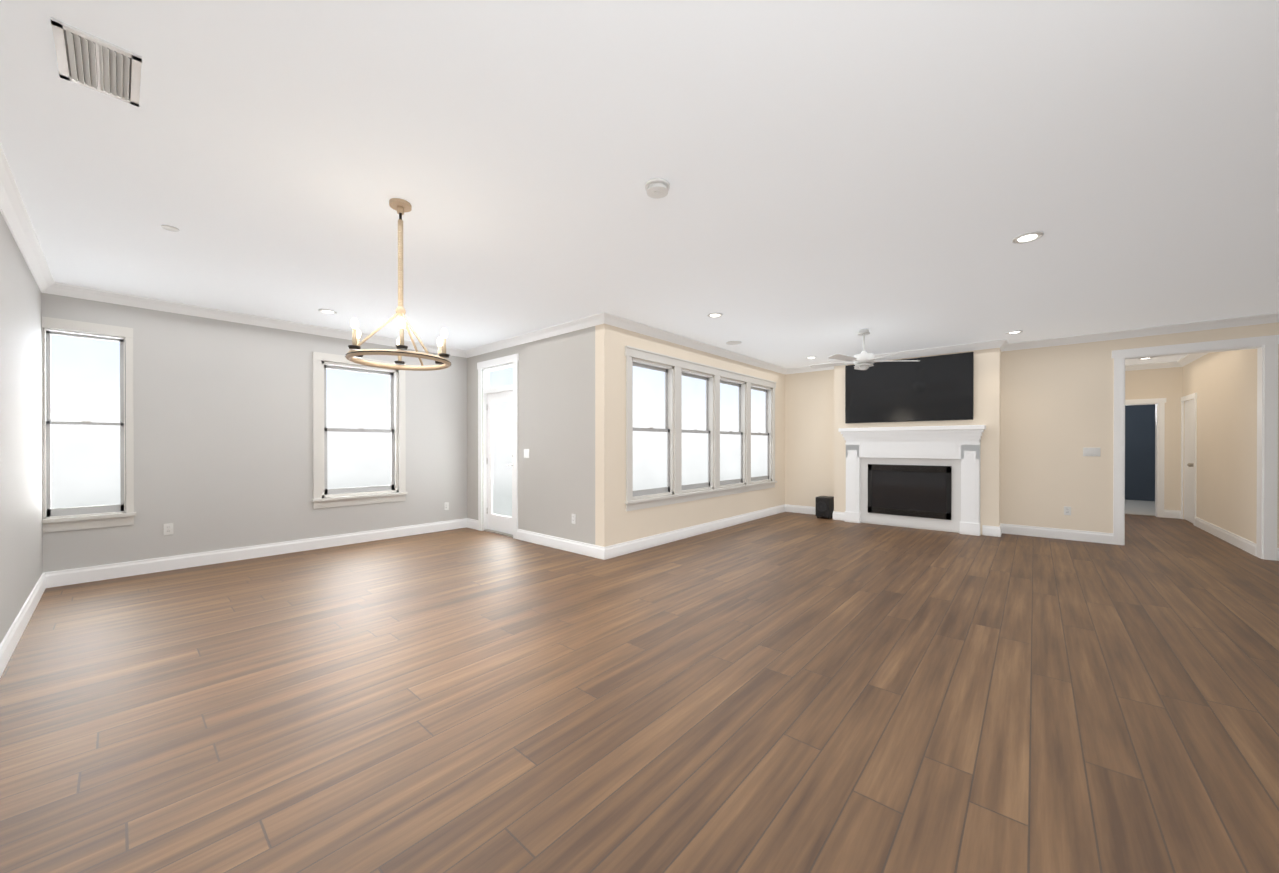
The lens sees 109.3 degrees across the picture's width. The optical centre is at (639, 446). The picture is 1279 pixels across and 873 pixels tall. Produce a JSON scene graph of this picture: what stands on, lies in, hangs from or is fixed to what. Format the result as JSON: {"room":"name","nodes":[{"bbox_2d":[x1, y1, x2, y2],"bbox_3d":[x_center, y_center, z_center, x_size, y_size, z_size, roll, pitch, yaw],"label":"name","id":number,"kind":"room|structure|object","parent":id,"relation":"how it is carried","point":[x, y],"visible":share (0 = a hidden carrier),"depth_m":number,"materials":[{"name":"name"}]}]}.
{"room":"living room","nodes":[
{"label":"living room","id":0,"kind":"room"},
{"bbox_2d":[0,212,42,643],"bbox_3d":[-1.159,-0.091,0.315,11.500,2.740,0.150,0,0,41],"label":"wall","id":1,"kind":"structure","parent":0,"point":[21,549],"depth_m":3.11,"materials":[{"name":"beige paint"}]},
{"bbox_2d":[0,572,47,676],"bbox_3d":[-2.533,1.205,1.627,7.410,0.140,0.017,0,0,41],"label":"baseboard","id":2,"kind":"structure","parent":1,"relation":"attached to","point":[10,641],"depth_m":3.04,"materials":[{"name":"white paint"}]},
{"bbox_2d":[0,143,59,294],"bbox_3d":[-2.513,-1.415,1.640,7.410,0.100,0.078,0,0,41],"label":"crown molding","id":3,"kind":"structure","parent":1,"relation":"attached to","point":[16,217],"depth_m":2.95,"materials":[{"name":"white paint"}]},
{"bbox_2d":[41,293,466,572],"bbox_3d":[-4.020,-0.110,5.671,0.150,2.740,4.170,0,0,41],"label":"wall","id":4,"kind":"structure","parent":0,"point":[223,431],"depth_m":5.03,"materials":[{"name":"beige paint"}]},
{"bbox_2d":[42,316,135,532],"bbox_3d":[-5.187,-0.197,4.284,0.190,1.925,0.573,0,0,41],"label":"nook window","id":5,"kind":"structure","parent":4,"relation":"in","point":[85,471],"depth_m":4.28,"materials":[{"name":"glass"}]},
{"bbox_2d":[163,523,172,534],"bbox_3d":[-4.816,0.844,4.637,0.009,0.116,0.070,0,0,41],"label":"outlet","id":6,"kind":"object","parent":4,"relation":"attached to","point":[167,529],"visible":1,"depth_m":4.63,"materials":[{"name":"white plastic"}]},
{"bbox_2d":[48,518,467,587],"bbox_3d":[-3.997,1.190,5.576,0.017,0.140,3.990,0,0,41],"label":"baseboard","id":7,"kind":"structure","parent":4,"relation":"attached to","point":[124,569],"depth_m":4.99,"materials":[{"name":"white paint"}]},
{"bbox_2d":[60,283,463,356],"bbox_3d":[-3.954,-1.430,5.568,0.078,0.100,3.930,0,0,41],"label":"crown molding","id":8,"kind":"structure","parent":4,"relation":"attached to","point":[69,290],"depth_m":4.91,"materials":[{"name":"white paint"}]},
{"bbox_2d":[312,352,407,508],"bbox_3d":[-3.689,-0.204,6.005,0.190,1.925,1.110,0,0,41],"label":"nook window","id":9,"kind":"structure","parent":4,"relation":"in","point":[355,429],"depth_m":5.98,"materials":[{"name":"glass"}]},
{"bbox_2d":[444,502,448,509],"bbox_3d":[-2.905,0.896,6.832,0.009,0.116,0.070,0,0,41],"label":"outlet","id":10,"kind":"object","parent":4,"relation":"attached to","point":[446,505],"visible":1,"depth_m":6.83,"materials":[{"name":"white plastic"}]},
{"bbox_2d":[467,326,594,544],"bbox_3d":[-1.550,-0.112,6.185,2.900,2.740,0.150,0,0,41],"label":"wall","id":11,"kind":"structure","parent":0,"point":[556,426],"depth_m":5.68,"materials":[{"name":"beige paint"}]},
{"bbox_2d":[468,518,477,529],"bbox_3d":[-2.543,1.185,6.945,0.330,0.140,0.017,0,0,41],"label":"baseboard","id":12,"kind":"structure","parent":11,"relation":"attached to","point":[473,524],"depth_m":6.94,"materials":[{"name":"white paint"}]},
{"bbox_2d":[483,363,512,537],"bbox_3d":[-1.986,0.049,6.560,0.822,2.416,0.137,0,0,41],"label":"patio door","id":13,"kind":"structure","parent":11,"relation":"in","point":[497,449],"depth_m":6.63,"materials":[{"name":"white paint"}]},
{"bbox_2d":[477,354,518,538],"bbox_3d":[-2.041,-0.003,6.497,1.050,2.520,0.023,0,0,41],"label":"door frame","id":14,"kind":"structure","parent":11,"relation":"attached to","point":[514,358],"depth_m":6.26,"materials":[{"name":"white paint"}]},
{"bbox_2d":[524,449,528,457],"bbox_3d":[-1.505,0.089,6.040,0.116,0.116,0.009,0,0,41],"label":"light switch","id":15,"kind":"object","parent":11,"relation":"attached to","point":[526,453],"visible":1,"depth_m":6.04,"materials":[{"name":"white plastic"}]},
{"bbox_2d":[464,314,603,357],"bbox_3d":[-1.534,-1.431,6.015,2.940,0.100,0.078,0,0,41],"label":"crown molding","id":16,"kind":"structure","parent":11,"relation":"attached to","point":[589,321],"depth_m":5.83,"materials":[{"name":"white paint"}]},
{"bbox_2d":[517,529,601,558],"bbox_3d":[-1.033,1.190,5.629,1.655,0.140,0.017,0,0,41],"label":"baseboard","id":17,"kind":"structure","parent":11,"relation":"attached to","point":[591,550],"depth_m":5.55,"materials":[{"name":"white paint"}]},
{"bbox_2d":[572,514,575,523],"bbox_3d":[-0.788,0.861,5.418,0.070,0.116,0.009,0,0,41],"label":"outlet","id":18,"kind":"object","parent":11,"relation":"attached to","point":[573,518],"visible":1,"depth_m":5.41,"materials":[{"name":"white plastic"}]},
{"bbox_2d":[0,512,1278,872],"bbox_3d":[3.849,1.317,6.527,12.100,0.120,16.090,0,0,41],"label":"floor","id":19,"kind":"structure","parent":0,"point":[786,692],"depth_m":2.20,"materials":[{"name":"brown wood"}]},
{"bbox_2d":[816,496,833,518],"bbox_3d":[3.268,1.067,7.992,0.240,0.370,0.303,0,0,41],"label":"subwoofer","id":20,"kind":"object","parent":19,"relation":"on","point":[824,506],"visible":0.94,"depth_m":7.89,"materials":[{"name":"black plastic"}]},
{"bbox_2d":[838,425,985,535],"bbox_3d":[4.109,0.475,6.982,1.940,1.560,0.232,0,0,41],"label":"fireplace","id":21,"kind":"object","parent":19,"relation":"on","point":[923,477],"visible":1,"depth_m":6.94,"materials":[{"name":"wood"}]},
{"bbox_2d":[0,0,1278,367],"bbox_3d":[3.849,-1.543,6.517,12.100,0.120,16.090,0,0,41],"label":"ceiling","id":22,"kind":"structure","parent":0,"point":[888,174],"depth_m":2.35,"materials":[{"name":"paint"}]},
{"bbox_2d":[51,17,141,106],"bbox_3d":[-2.076,-1.457,1.746,0.370,0.015,0.210,0,0,41],"label":"ceiling vent","id":23,"kind":"object","parent":22,"relation":"in","point":[90,61],"visible":1,"depth_m":1.72,"materials":[{"name":"white plastic"}]},
{"bbox_2d":[161,225,179,231],"bbox_3d":[-3.151,-1.467,3.046,0.092,0.010,0.092,0,0,41],"label":"recessed light","id":24,"kind":"object","parent":22,"relation":"in","point":[170,228],"visible":1,"depth_m":3.04,"materials":[{"name":"white plastic"}]},
{"bbox_2d":[318,309,336,313],"bbox_3d":[-3.396,-1.473,4.943,0.174,0.016,0.174,0,0,41],"label":"recessed light","id":25,"kind":"object","parent":22,"relation":"in","point":[326,311],"visible":1,"depth_m":4.92,"materials":[{"name":"white plastic"}]},
{"bbox_2d":[345,198,450,370],"bbox_3d":[-1.443,-0.986,2.741,0.566,0.966,0.586,0,0,41],"label":"chandelier","id":26,"kind":"object","parent":22,"relation":"hanging from","point":[400,207],"visible":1,"depth_m":2.73,"materials":[{"name":"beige metal"}]},
{"bbox_2d":[645,178,669,198],"bbox_3d":[0.101,-1.445,2.548,0.140,0.047,0.140,0,0,41],"label":"smoke detector","id":27,"kind":"object","parent":22,"relation":"attached to","point":[657,188],"visible":0.98,"depth_m":2.52,"materials":[{"name":"white plastic"}]},
{"bbox_2d":[707,313,722,317],"bbox_3d":[0.847,-1.474,5.080,0.174,0.016,0.174,0,0,41],"label":"recessed light","id":28,"kind":"object","parent":22,"relation":"in","point":[713,315],"visible":0.98,"depth_m":5.07,"materials":[{"name":"white plastic"}]},
{"bbox_2d":[726,341,741,344],"bbox_3d":[1.341,-1.479,6.454,0.226,0.014,0.226,0,0,41],"label":"ceiling speaker","id":29,"kind":"object","parent":22,"relation":"attached to","point":[733,342],"visible":1,"depth_m":6.42,"materials":[{"name":"white plastic"}]},
{"bbox_2d":[810,329,917,369],"bbox_3d":[2.800,-1.224,5.760,1.236,0.512,1.285,0,0,41],"label":"ceiling fan","id":30,"kind":"object","parent":22,"relation":"hanging from","point":[864,360],"visible":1,"depth_m":5.68,"materials":[{"name":"white plastic"}]},
{"bbox_2d":[1006,330,1022,333],"bbox_3d":[4.834,-1.477,5.852,0.174,0.016,0.174,0,0,41],"label":"recessed light","id":31,"kind":"object","parent":22,"relation":"in","point":[1015,332],"visible":1,"depth_m":5.84,"materials":[{"name":"white plastic"}]},
{"bbox_2d":[1012,231,1043,243],"bbox_3d":[2.722,-1.467,3.183,0.174,0.016,0.174,0,0,41],"label":"recessed light","id":32,"kind":"object","parent":22,"relation":"in","point":[1027,237],"visible":1,"depth_m":3.17,"materials":[{"name":"white plastic"}]},
{"bbox_2d":[595,324,784,546],"bbox_3d":[1.199,-0.115,7.020,0.150,2.740,5.020,0,0,41],"label":"wall","id":33,"kind":"structure","parent":0,"point":[616,522],"depth_m":5.37,"materials":[{"name":"beige paint"}]},
{"bbox_2d":[596,312,787,374],"bbox_3d":[1.210,-1.434,6.854,0.078,0.100,4.948,0,0,41],"label":"crown molding","id":34,"kind":"structure","parent":33,"relation":"attached to","point":[603,317],"depth_m":6.07,"materials":[{"name":"white paint"}]},
{"bbox_2d":[602,504,785,559],"bbox_3d":[1.207,1.186,6.907,0.017,0.140,4.887,0,0,41],"label":"baseboard","id":35,"kind":"structure","parent":33,"relation":"attached to","point":[602,552],"depth_m":6.17,"materials":[{"name":"white paint"}]},
{"bbox_2d":[625,345,776,510],"bbox_3d":[1.130,-0.217,6.894,0.190,1.945,4.080,0,0,41],"label":"living room windows","id":36,"kind":"structure","parent":33,"relation":"in","point":[691,432],"depth_m":6.49,"materials":[{"name":"glass"}]},
{"bbox_2d":[834,348,1000,534],"bbox_3d":[4.305,-0.116,7.206,2.230,2.740,0.360,0,0,41],"label":"wall","id":37,"kind":"structure","parent":0,"point":[987,389],"depth_m":6.47,"materials":[{"name":"beige paint"}]},
{"bbox_2d":[833,511,840,519],"bbox_3d":[3.443,1.182,7.931,0.017,0.140,0.350,0,0,41],"label":"baseboard","id":38,"kind":"structure","parent":37,"relation":"attached to","point":[836,515],"depth_m":7.76,"materials":[{"name":"white paint"}]},
{"bbox_2d":[845,352,973,422],"bbox_3d":[4.130,-0.875,7.071,1.740,0.970,0.063,0,0,41],"label":"tv","id":39,"kind":"object","parent":37,"relation":"attached to","point":[936,388],"visible":1,"depth_m":6.97,"materials":[{"name":"black metal"}]},
{"bbox_2d":[828,339,1007,366],"bbox_3d":[4.168,-1.435,7.043,2.386,0.100,0.098,0,0,41],"label":"crown molding","id":40,"kind":"structure","parent":37,"relation":"attached to","point":[1001,343],"depth_m":6.73,"materials":[{"name":"white paint"}]},
{"bbox_2d":[982,523,1112,543],"bbox_3d":[5.500,1.188,6.158,1.325,0.140,0.377,0,0,41],"label":"baseboard","id":41,"kind":"structure","parent":37,"relation":"attached to","point":[1078,535],"depth_m":6.26,"materials":[{"name":"white paint"}]},
{"bbox_2d":[785,322,1278,547],"bbox_3d":[5.928,-0.112,6.131,8.150,2.740,0.150,0,0,41],"label":"wall","id":42,"kind":"structure","parent":0,"point":[1057,409],"depth_m":6.28,"materials":[{"name":"beige paint"}]},
{"bbox_2d":[786,504,815,514],"bbox_3d":[3.205,1.180,8.396,0.985,0.140,0.017,0,0,41],"label":"baseboard","id":43,"kind":"structure","parent":42,"relation":"attached to","point":[789,508],"depth_m":8.53,"materials":[{"name":"white paint"}]},
{"bbox_2d":[788,366,833,373],"bbox_3d":[3.191,-1.440,8.343,0.950,0.100,0.100,0,0,41],"label":"crown molding","id":44,"kind":"structure","parent":42,"relation":"attached to","point":[804,369],"depth_m":8.45,"materials":[{"name":"white paint"}]},
{"bbox_2d":[1064,506,1070,514],"bbox_3d":[5.796,0.868,6.143,0.070,0.116,0.009,0,0,41],"label":"outlet","id":45,"kind":"object","parent":42,"relation":"attached to","point":[1067,510],"visible":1,"depth_m":6.14,"materials":[{"name":"white plastic"}]},
{"bbox_2d":[1083,448,1099,455],"bbox_3d":[5.970,0.069,5.989,0.162,0.116,0.009,0,0,41],"label":"light switch","id":46,"kind":"object","parent":42,"relation":"attached to","point":[1091,451],"visible":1,"depth_m":5.99,"materials":[{"name":"white plastic"}]},
{"bbox_2d":[1001,312,1278,351],"bbox_3d":[7.041,-1.427,4.991,4.800,0.100,0.100,0,0,41],"label":"crown molding","id":47,"kind":"structure","parent":42,"relation":"attached to","point":[1266,318],"depth_m":5.61,"materials":[{"name":"white paint"}]},
{"bbox_2d":[1112,335,1278,560],"bbox_3d":[6.640,0.011,5.495,1.300,2.500,0.173,0,0,41],"label":"door frame","id":48,"kind":"structure","parent":42,"relation":"attached to","point":[1266,347],"depth_m":5.15,"materials":[{"name":"white paint"}]},
{"bbox_2d":[1125,500,1154,515],"bbox_3d":[10.085,1.240,9.577,4.200,0.012,3.100,0,0,41],"label":"floor","id":49,"kind":"structure","parent":0,"point":[1137,507],"depth_m":9.22,"materials":[{"name":"grey"}]},
{"bbox_2d":[1125,404,1154,500],"bbox_3d":[11.136,-0.128,10.778,4.400,2.740,0.100,0,0,41],"label":"wall","id":50,"kind":"structure","parent":0,"point":[1139,452],"depth_m":10.41,"materials":[{"name":"blue paint"}]},
{"bbox_2d":[1125,367,1182,510],"bbox_3d":[9.078,-0.119,8.294,1.080,2.740,0.150,0,0,41],"label":"wall","id":51,"kind":"structure","parent":0,"point":[1167,383],"depth_m":7.99,"materials":[{"name":"beige paint"}]},
{"bbox_2d":[1125,398,1165,517],"bbox_3d":[9.055,0.196,8.299,0.740,2.110,0.174,0,0,41],"label":"door frame","id":52,"kind":"structure","parent":51,"relation":"attached to","point":[1159,403],"depth_m":8.05,"materials":[{"name":"white paint"}]},
{"bbox_2d":[1125,361,1175,370],"bbox_3d":[9.003,-1.439,8.203,0.900,0.100,0.078,0,0,41],"label":"crown molding","id":53,"kind":"structure","parent":51,"relation":"attached to","point":[1171,364],"depth_m":8.09,"materials":[{"name":"white paint"}]},
{"bbox_2d":[1164,510,1180,518],"bbox_3d":[9.351,1.182,7.950,0.210,0.140,0.017,0,0,41],"label":"baseboard","id":54,"kind":"structure","parent":51,"relation":"attached to","point":[1172,514],"depth_m":7.95,"materials":[{"name":"white paint"}]},
{"bbox_2d":[1183,349,1256,542],"bbox_3d":[8.376,-0.113,6.551,0.150,2.740,3.700,0,0,41],"label":"wall","id":55,"kind":"structure","parent":0,"point":[1223,385],"depth_m":6.07,"materials":[{"name":"beige paint"}]},
{"bbox_2d":[1184,399,1193,522],"bbox_3d":[9.119,0.236,7.543,0.120,2.018,0.762,0,0,41],"label":"closet door","id":56,"kind":"structure","parent":55,"relation":"in","point":[1188,457],"depth_m":7.56,"materials":[{"name":"white paint"}]},
{"bbox_2d":[1181,393,1196,525],"bbox_3d":[9.121,0.198,7.541,0.023,2.110,0.950,0,0,41],"label":"door frame","id":57,"kind":"structure","parent":55,"relation":"attached to","point":[1189,397],"depth_m":7.25,"materials":[{"name":"white paint"}]},
{"bbox_2d":[1176,353,1207,366],"bbox_3d":[8.241,-1.433,6.565,0.078,0.100,3.550,0,0,41],"label":"crown molding","id":58,"kind":"structure","parent":55,"relation":"attached to","point":[1186,360],"depth_m":7.43,"materials":[{"name":"white paint"}]},
{"bbox_2d":[1195,517,1255,555],"bbox_3d":[7.962,1.188,6.207,0.017,0.140,2.630,0,0,41],"label":"baseboard","id":59,"kind":"structure","parent":55,"relation":"attached to","point":[1244,544],"depth_m":5.98,"materials":[{"name":"white paint"}]}
]}

